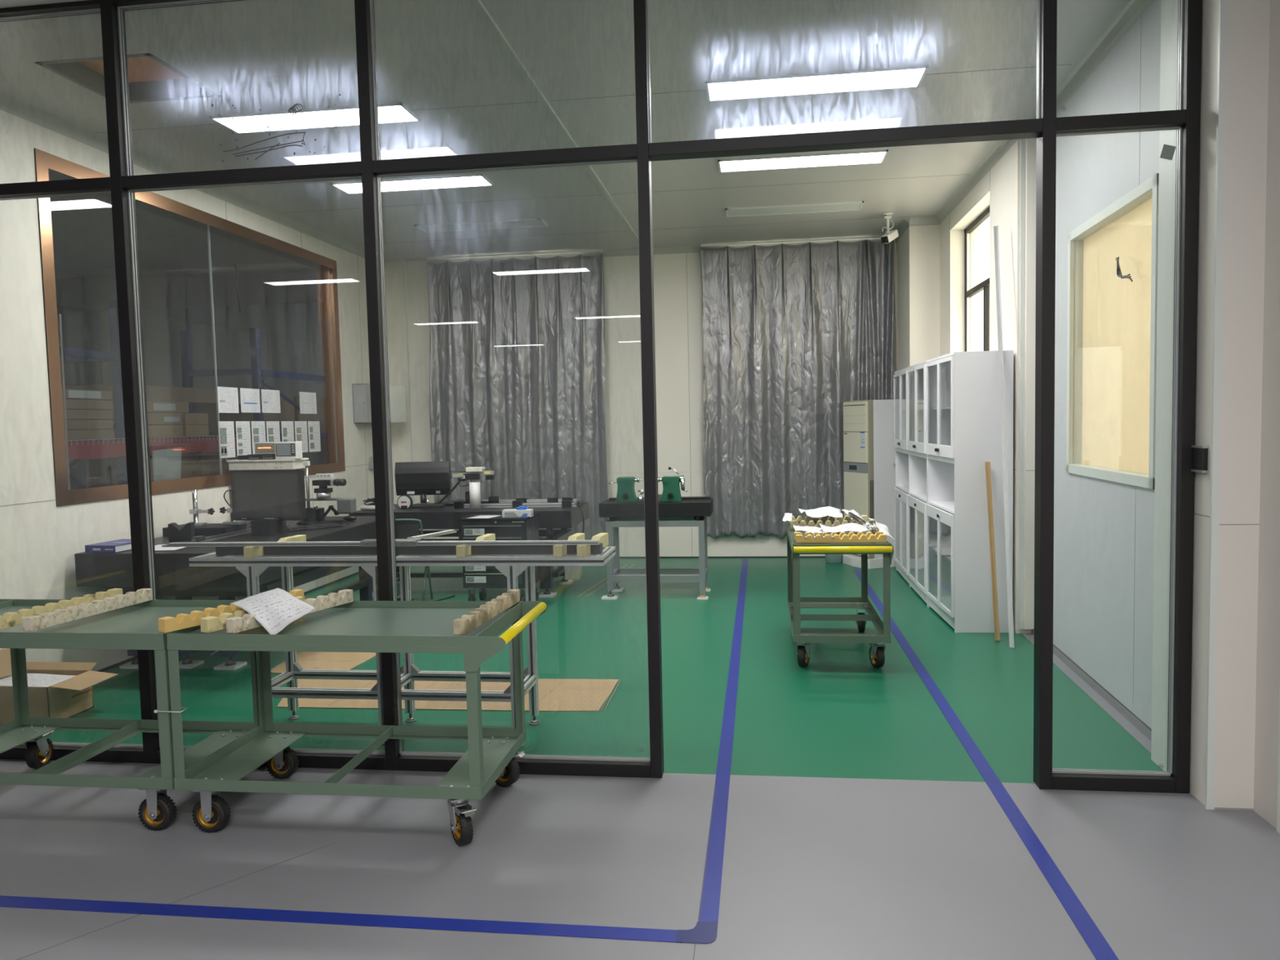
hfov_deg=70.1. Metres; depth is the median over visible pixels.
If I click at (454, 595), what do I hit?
cable
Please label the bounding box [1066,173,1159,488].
window
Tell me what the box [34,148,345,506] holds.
window
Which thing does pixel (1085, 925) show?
floor marking line
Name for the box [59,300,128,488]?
frame
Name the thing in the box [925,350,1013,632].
tall cabinet
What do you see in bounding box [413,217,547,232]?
recessed light
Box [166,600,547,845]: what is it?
trolley
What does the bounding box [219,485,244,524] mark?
stand
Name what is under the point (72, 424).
cardboard box
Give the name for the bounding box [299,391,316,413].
posted notice
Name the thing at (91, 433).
cardboard box
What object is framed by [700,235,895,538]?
curtain
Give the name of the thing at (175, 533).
v-block
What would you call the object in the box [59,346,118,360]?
beam
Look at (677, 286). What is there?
wall
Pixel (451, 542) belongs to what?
rail
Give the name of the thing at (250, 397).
posted notice
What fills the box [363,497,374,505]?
cable bundle
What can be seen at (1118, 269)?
door handle
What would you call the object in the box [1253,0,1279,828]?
wall
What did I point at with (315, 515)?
microscope
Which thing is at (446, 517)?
table
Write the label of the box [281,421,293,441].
posted notice
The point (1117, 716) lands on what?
trim
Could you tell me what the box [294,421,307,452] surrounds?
posted notice
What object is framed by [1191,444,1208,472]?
switch
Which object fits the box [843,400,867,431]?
outlet
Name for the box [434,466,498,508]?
microscope
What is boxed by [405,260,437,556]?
pillar
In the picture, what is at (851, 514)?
tube
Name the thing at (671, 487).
headstock
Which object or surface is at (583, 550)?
support
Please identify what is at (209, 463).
cardboard box
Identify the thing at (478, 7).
trim
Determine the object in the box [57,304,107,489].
wall
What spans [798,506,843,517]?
printed sheet
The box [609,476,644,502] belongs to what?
headstock
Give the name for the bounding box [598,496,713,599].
bench
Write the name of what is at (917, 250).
pillar
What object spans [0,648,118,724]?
carton
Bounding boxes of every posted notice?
[217,386,239,413]
[217,421,235,457]
[235,421,251,455]
[240,387,260,413]
[251,421,266,453]
[261,389,280,413]
[266,421,279,442]
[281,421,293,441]
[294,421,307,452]
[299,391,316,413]
[307,421,320,452]
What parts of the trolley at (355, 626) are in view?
leg, caster plate, leg, frame, leg, caster plate, gusset plate, leg, handle, gusset plate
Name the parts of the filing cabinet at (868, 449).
panel, panel, trim, casing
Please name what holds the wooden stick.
on the floor at (814, 868)
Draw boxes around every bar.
[0,588,123,629]
[22,588,152,631]
[158,589,304,632]
[200,595,306,632]
[226,589,353,633]
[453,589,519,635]
[788,515,867,524]
[790,520,875,531]
[794,531,883,540]
[795,533,886,542]
[993,225,1013,648]
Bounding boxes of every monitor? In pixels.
[230,469,306,520]
[394,461,451,507]
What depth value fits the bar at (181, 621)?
3.46 m
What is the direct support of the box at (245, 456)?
on the shelf at (291, 464)
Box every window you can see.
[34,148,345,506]
[964,206,990,351]
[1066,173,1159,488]
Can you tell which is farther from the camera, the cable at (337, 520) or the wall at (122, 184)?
the cable at (337, 520)
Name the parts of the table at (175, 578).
leg, leg, leg, stand frame, leg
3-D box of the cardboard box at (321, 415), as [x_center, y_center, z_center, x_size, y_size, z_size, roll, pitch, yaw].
[-4.949,-0.904,12.821,0.850,0.490,1.000,-1,4,8]
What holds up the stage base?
on the table at (446, 517)
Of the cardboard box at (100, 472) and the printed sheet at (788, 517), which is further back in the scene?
the cardboard box at (100, 472)
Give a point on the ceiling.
(265, 55)
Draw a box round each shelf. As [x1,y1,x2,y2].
[195,432,328,440]
[226,457,308,470]
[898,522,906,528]
[912,533,924,542]
[932,406,951,409]
[932,547,951,560]
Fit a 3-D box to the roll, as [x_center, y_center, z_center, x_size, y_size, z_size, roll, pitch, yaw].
[-2.389,0.254,8.295,0.322,0.044,0.044,0,4,15]
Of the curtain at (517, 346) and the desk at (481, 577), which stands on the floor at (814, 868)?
the desk at (481, 577)
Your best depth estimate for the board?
8.03 m
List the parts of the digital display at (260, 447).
panel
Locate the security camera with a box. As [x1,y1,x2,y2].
[880,212,898,243]
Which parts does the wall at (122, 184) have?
head rail, rail, sill rail, post, head rail, rail, sill rail, post, rail, sill rail, post, rail, post, sill rail, rail, post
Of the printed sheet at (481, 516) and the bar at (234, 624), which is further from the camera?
the printed sheet at (481, 516)
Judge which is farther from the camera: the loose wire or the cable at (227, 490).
the loose wire
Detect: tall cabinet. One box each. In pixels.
[893,367,909,583]
[906,360,928,606]
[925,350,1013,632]
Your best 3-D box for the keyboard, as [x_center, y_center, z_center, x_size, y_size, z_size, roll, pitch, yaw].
[-2.356,0.340,6.558,0.400,0.022,0.140,-5,5,-44]
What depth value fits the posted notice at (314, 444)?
8.70 m
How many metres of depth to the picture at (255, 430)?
7.69 m
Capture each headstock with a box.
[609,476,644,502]
[657,466,687,502]
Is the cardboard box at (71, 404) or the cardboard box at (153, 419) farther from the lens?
the cardboard box at (153, 419)
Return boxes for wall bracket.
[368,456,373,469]
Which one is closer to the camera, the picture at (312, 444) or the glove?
the glove
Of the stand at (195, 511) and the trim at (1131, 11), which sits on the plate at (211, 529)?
the stand at (195, 511)
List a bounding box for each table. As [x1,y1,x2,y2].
[74,515,395,670]
[188,542,615,747]
[349,502,589,597]
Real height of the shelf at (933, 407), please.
0.012 m
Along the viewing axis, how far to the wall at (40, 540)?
5.36 m
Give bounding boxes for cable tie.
[154,706,187,712]
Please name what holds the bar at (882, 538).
on the trolley at (795, 602)
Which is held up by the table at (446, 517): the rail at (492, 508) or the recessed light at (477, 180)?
the rail at (492, 508)
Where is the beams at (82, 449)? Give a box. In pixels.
[65,434,252,459]
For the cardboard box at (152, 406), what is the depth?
9.31 m
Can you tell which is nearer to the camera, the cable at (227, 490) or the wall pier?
the wall pier
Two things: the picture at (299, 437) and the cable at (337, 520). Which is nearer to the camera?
the cable at (337, 520)
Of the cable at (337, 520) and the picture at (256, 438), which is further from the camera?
the picture at (256, 438)
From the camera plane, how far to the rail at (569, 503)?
8.30 m
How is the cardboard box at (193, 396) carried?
on the cardboard box at (152, 406)
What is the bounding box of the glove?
[516,506,528,510]
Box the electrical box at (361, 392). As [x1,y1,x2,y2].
[352,383,406,422]
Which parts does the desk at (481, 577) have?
pull rail, drawer, pull rail, drawer, pull rail, drawer, drawer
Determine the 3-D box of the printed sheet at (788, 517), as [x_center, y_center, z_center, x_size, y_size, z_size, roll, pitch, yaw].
[1.000,0.255,6.188,0.063,0.027,0.368,-1,4,10]
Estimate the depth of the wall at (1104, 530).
4.73 m
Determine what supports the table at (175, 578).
on the floor at (814, 868)
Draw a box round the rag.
[564,565,582,579]
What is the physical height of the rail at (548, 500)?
0.040 m
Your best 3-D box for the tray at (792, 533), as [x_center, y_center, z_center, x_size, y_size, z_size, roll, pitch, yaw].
[1.253,0.363,5.916,0.556,0.002,1.169,-1,4,8]
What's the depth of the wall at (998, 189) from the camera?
6.71 m
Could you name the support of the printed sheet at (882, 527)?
on the trolley at (795, 602)
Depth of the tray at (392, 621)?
3.57 m
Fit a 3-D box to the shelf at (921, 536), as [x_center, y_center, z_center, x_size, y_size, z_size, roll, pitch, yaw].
[2.510,0.503,7.560,0.343,0.012,0.841,-1,4,8]
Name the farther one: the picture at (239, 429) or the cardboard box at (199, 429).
the cardboard box at (199, 429)
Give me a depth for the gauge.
8.35 m
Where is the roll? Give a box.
[360,505,394,510]
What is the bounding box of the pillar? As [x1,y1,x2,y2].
[896,224,939,370]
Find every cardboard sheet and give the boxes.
[271,651,376,673]
[276,679,620,711]
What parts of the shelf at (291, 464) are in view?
plate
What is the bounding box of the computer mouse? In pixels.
[342,515,356,520]
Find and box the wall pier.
[1151,0,1270,810]
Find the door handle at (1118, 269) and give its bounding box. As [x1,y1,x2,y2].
[1115,257,1133,281]
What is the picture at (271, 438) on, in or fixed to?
attached to the posted notice at (273, 427)
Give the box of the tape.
[675,920,718,943]
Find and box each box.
[62,384,240,405]
[62,388,112,399]
[62,399,112,409]
[63,409,113,419]
[63,419,114,430]
[64,429,114,439]
[75,425,182,438]
[85,455,199,488]
[112,400,189,413]
[112,413,182,425]
[149,453,238,476]
[168,413,208,425]
[182,424,208,436]
[194,395,294,435]
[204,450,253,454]
[237,454,247,459]
[247,453,262,459]
[261,453,275,459]
[293,396,328,432]
[502,508,533,517]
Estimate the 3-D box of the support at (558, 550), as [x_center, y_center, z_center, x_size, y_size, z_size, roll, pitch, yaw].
[-0.337,0.308,4.362,0.042,0.062,0.404,-1,4,12]
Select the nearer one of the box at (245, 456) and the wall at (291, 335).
the box at (245, 456)
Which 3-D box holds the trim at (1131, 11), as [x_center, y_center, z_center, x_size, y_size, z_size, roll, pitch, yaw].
[-0.302,-2.272,6.806,5.980,0.070,6.215,-1,4,8]
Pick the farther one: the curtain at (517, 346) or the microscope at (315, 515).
the curtain at (517, 346)
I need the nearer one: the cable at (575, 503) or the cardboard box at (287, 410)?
the cable at (575, 503)
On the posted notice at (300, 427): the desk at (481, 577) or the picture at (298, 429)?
the picture at (298, 429)
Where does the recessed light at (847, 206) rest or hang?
in the ceiling
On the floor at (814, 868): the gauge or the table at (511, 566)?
the table at (511, 566)
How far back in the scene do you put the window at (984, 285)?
8.00 m
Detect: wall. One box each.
[0,0,1202,793]
[0,109,374,671]
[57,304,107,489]
[98,302,328,465]
[437,243,897,558]
[939,138,1031,633]
[1031,0,1160,741]
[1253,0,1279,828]
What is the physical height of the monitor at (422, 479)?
0.424 m
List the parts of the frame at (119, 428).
post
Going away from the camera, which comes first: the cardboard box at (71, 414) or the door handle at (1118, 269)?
the door handle at (1118, 269)
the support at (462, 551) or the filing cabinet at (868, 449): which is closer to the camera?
the support at (462, 551)
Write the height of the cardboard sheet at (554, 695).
0.005 m
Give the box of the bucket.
[825,554,842,563]
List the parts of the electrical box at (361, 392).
door, door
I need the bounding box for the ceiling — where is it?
[0,0,1126,311]
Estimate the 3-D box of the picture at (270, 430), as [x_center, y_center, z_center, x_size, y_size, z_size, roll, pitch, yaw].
[-3.208,-0.423,7.922,0.001,0.058,0.081,-1,4,8]
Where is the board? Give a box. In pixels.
[151,447,181,481]
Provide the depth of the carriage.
4.29 m
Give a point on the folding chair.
(402, 531)
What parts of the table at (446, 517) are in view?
stand frame, leg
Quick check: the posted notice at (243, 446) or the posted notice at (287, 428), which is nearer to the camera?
the posted notice at (243, 446)
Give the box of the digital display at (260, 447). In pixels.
[253,441,277,453]
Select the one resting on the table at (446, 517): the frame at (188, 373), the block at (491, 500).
the block at (491, 500)
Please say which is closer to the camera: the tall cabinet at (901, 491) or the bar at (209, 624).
the bar at (209, 624)
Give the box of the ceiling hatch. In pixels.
[34,53,221,103]
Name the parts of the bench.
leg, leg, stand frame, frame, raised rail, leg, leg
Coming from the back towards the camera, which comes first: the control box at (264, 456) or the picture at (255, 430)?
the picture at (255, 430)
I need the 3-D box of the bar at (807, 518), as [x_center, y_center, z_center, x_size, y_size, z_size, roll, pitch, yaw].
[1.310,0.277,6.365,0.540,0.055,0.043,-1,4,8]
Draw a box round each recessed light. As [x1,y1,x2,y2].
[208,102,421,133]
[330,173,493,194]
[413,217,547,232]
[705,65,928,102]
[717,149,888,172]
[725,200,863,217]
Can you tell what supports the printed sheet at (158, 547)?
on the table at (175, 578)
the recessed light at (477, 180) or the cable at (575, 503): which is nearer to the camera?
the recessed light at (477, 180)
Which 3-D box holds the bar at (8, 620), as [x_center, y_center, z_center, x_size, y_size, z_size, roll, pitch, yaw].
[-2.389,0.526,3.751,0.043,0.052,0.617,0,4,14]
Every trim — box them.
[0,0,1155,263]
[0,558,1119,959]
[384,259,414,503]
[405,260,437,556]
[466,0,638,244]
[577,564,634,596]
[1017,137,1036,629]
[1022,633,1151,752]
[1276,684,1279,833]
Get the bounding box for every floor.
[0,557,1279,959]
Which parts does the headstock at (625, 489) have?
star knob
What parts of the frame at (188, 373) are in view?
post, post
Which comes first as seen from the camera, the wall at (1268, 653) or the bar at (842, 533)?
the wall at (1268, 653)
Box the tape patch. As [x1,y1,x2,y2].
[1160,144,1175,159]
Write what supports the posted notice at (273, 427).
attached to the window at (44, 161)
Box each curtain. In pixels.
[426,248,608,540]
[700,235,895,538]
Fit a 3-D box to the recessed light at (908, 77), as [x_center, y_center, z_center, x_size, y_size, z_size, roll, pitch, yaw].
[0.974,-2.223,5.123,1.200,0.012,0.300,-1,4,8]
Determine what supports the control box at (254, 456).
on the shelf at (291, 464)
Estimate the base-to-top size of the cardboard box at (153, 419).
0.120 m
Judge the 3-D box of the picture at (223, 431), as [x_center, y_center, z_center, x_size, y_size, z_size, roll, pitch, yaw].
[-3.300,-0.349,7.222,0.001,0.128,0.091,-1,4,8]
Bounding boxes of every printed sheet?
[0,673,76,686]
[154,544,185,551]
[230,587,315,634]
[468,515,501,518]
[782,512,792,521]
[793,524,823,533]
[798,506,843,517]
[819,523,871,532]
[841,509,868,522]
[867,517,895,540]
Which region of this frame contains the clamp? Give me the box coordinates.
[637,488,644,502]
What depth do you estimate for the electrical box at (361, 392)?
9.39 m
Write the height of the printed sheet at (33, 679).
0.009 m
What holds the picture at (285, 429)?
on the posted notice at (287, 428)
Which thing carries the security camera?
hanging from the ceiling
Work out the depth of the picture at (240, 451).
7.46 m
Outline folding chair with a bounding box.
[395,518,433,600]
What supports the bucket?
on the floor at (814, 868)
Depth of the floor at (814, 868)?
3.38 m
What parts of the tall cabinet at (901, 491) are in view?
door, door, door, door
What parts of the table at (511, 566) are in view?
leg, rail, leg, leg, rail, frame, rail, leg, straight edge, rail, leg, rail, leg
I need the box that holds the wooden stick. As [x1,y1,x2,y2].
[985,462,999,640]
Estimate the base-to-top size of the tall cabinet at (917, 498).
1.930 m
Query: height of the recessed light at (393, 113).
0.012 m
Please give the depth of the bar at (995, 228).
6.04 m
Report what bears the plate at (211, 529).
on the table at (175, 578)
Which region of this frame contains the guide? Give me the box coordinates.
[191,524,289,542]
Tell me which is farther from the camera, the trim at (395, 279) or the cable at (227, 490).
the trim at (395, 279)
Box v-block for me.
[168,521,195,541]
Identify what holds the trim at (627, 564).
on the floor at (814, 868)
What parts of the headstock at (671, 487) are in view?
star knob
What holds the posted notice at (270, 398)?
attached to the window at (44, 161)
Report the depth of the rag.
4.55 m
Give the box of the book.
[84,538,131,552]
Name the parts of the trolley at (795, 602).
leg, leg, caster plate, frame, caster plate, handle, leg, leg, gusset plate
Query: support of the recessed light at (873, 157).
in the ceiling
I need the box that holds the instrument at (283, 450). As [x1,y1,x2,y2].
[274,441,302,459]
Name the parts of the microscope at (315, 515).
arm, plate, arm, articulated arm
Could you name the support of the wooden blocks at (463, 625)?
on the trolley at (355, 626)
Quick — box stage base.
[443,500,583,506]
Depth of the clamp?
7.78 m
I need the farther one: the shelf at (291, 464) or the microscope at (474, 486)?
the microscope at (474, 486)
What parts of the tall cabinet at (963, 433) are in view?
door, door, door, door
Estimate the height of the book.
0.044 m
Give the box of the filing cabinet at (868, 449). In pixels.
[843,399,895,568]
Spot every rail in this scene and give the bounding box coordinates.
[168,540,599,546]
[453,499,577,507]
[454,507,561,510]
[482,497,577,502]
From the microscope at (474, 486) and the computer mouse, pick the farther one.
the microscope at (474, 486)
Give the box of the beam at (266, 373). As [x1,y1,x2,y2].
[261,369,325,410]
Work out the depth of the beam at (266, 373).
11.66 m
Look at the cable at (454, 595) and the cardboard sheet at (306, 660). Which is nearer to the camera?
the cardboard sheet at (306, 660)
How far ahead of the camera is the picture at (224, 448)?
7.23 m
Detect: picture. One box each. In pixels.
[219,427,226,444]
[220,445,227,455]
[237,427,241,433]
[237,433,242,438]
[238,448,243,454]
[253,427,258,434]
[253,435,259,442]
[267,427,273,435]
[268,435,274,442]
[283,427,287,436]
[296,427,301,433]
[296,434,302,440]
[310,442,314,448]
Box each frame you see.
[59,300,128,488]
[179,328,263,453]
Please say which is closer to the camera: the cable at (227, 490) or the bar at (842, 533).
the bar at (842, 533)
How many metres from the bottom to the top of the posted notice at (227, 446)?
0.290 m
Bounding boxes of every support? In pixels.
[243,534,306,558]
[456,533,495,557]
[552,533,584,556]
[576,533,608,556]
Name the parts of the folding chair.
backrest, leg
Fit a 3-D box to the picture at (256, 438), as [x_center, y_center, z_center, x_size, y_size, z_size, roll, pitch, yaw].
[-3.237,-0.342,7.697,0.001,0.064,0.080,-1,4,8]
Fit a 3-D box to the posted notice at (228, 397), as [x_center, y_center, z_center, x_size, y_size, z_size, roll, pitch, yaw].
[-3.295,-0.640,7.296,0.002,0.205,0.285,-1,4,8]
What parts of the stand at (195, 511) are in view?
clamp arm, knob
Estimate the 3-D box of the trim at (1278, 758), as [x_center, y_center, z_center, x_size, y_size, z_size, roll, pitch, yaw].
[2.072,-0.359,1.938,0.010,3.380,2.420,-1,4,8]
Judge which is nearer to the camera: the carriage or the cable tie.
the cable tie
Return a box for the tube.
[848,511,879,533]
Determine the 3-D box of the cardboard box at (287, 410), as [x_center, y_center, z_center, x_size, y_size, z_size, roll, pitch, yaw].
[-5.093,-0.832,11.732,0.850,0.490,1.000,-1,4,8]
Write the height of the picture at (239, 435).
0.040 m
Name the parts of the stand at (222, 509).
knob, clamp arm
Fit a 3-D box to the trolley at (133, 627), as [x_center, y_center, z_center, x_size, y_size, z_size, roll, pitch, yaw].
[-2.336,0.935,3.770,1.285,0.766,0.776,-1,4,8]
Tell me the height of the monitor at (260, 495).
0.347 m
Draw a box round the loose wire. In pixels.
[234,262,240,312]
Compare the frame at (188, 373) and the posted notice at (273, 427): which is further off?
the frame at (188, 373)
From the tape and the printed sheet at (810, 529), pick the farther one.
the printed sheet at (810, 529)
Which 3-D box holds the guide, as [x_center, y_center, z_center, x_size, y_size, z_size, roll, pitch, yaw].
[-2.750,0.355,6.323,0.101,0.036,0.957,-1,4,12]
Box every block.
[250,520,286,535]
[465,491,498,503]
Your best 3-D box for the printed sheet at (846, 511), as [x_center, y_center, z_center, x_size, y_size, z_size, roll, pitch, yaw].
[1.432,0.240,6.093,0.094,0.054,0.459,-1,4,-2]
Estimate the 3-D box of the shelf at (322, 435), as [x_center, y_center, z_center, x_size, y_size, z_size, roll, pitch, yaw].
[-4.983,-0.584,12.341,0.900,0.075,2.400,-1,4,8]
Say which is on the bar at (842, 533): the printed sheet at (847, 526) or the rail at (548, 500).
the printed sheet at (847, 526)
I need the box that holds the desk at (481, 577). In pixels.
[459,512,540,600]
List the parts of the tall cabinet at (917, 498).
door, door, door, door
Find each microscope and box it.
[297,461,356,524]
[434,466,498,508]
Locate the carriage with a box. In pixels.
[360,529,456,546]
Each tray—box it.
[0,604,217,633]
[188,607,511,635]
[787,525,884,543]
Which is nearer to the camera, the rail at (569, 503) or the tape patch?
the tape patch
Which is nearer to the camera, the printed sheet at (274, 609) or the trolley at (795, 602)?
the printed sheet at (274, 609)
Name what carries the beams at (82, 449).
attached to the frame at (119, 428)
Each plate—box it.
[162,523,246,536]
[412,497,464,509]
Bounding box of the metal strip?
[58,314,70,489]
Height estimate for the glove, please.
0.042 m
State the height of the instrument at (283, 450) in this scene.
0.135 m
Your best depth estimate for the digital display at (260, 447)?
7.16 m
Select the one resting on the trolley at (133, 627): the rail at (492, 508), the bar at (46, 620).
the bar at (46, 620)
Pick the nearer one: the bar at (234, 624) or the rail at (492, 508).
the bar at (234, 624)
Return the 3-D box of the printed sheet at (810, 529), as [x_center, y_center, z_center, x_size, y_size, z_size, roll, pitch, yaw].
[1.060,0.305,5.733,0.180,0.025,0.360,-1,4,8]
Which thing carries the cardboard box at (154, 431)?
on the beams at (82, 449)
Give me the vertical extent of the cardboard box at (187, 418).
0.120 m
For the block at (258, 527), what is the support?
on the table at (175, 578)
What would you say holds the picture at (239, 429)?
on the posted notice at (243, 446)
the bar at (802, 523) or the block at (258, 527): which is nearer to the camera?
the bar at (802, 523)
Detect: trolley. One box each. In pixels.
[0,599,259,831]
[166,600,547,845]
[786,521,893,667]
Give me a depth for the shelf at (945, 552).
6.92 m
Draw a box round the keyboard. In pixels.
[286,522,342,532]
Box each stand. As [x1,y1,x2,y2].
[185,489,214,526]
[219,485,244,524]
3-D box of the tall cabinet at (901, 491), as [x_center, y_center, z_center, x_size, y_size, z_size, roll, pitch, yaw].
[2.592,-0.052,8.395,0.417,1.930,0.865,-1,4,8]
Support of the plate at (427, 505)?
on the table at (446, 517)
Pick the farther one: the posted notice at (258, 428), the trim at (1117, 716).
the posted notice at (258, 428)
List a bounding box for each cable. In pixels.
[223,489,235,506]
[296,520,349,524]
[397,595,454,600]
[574,502,584,533]
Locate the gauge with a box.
[396,494,413,509]

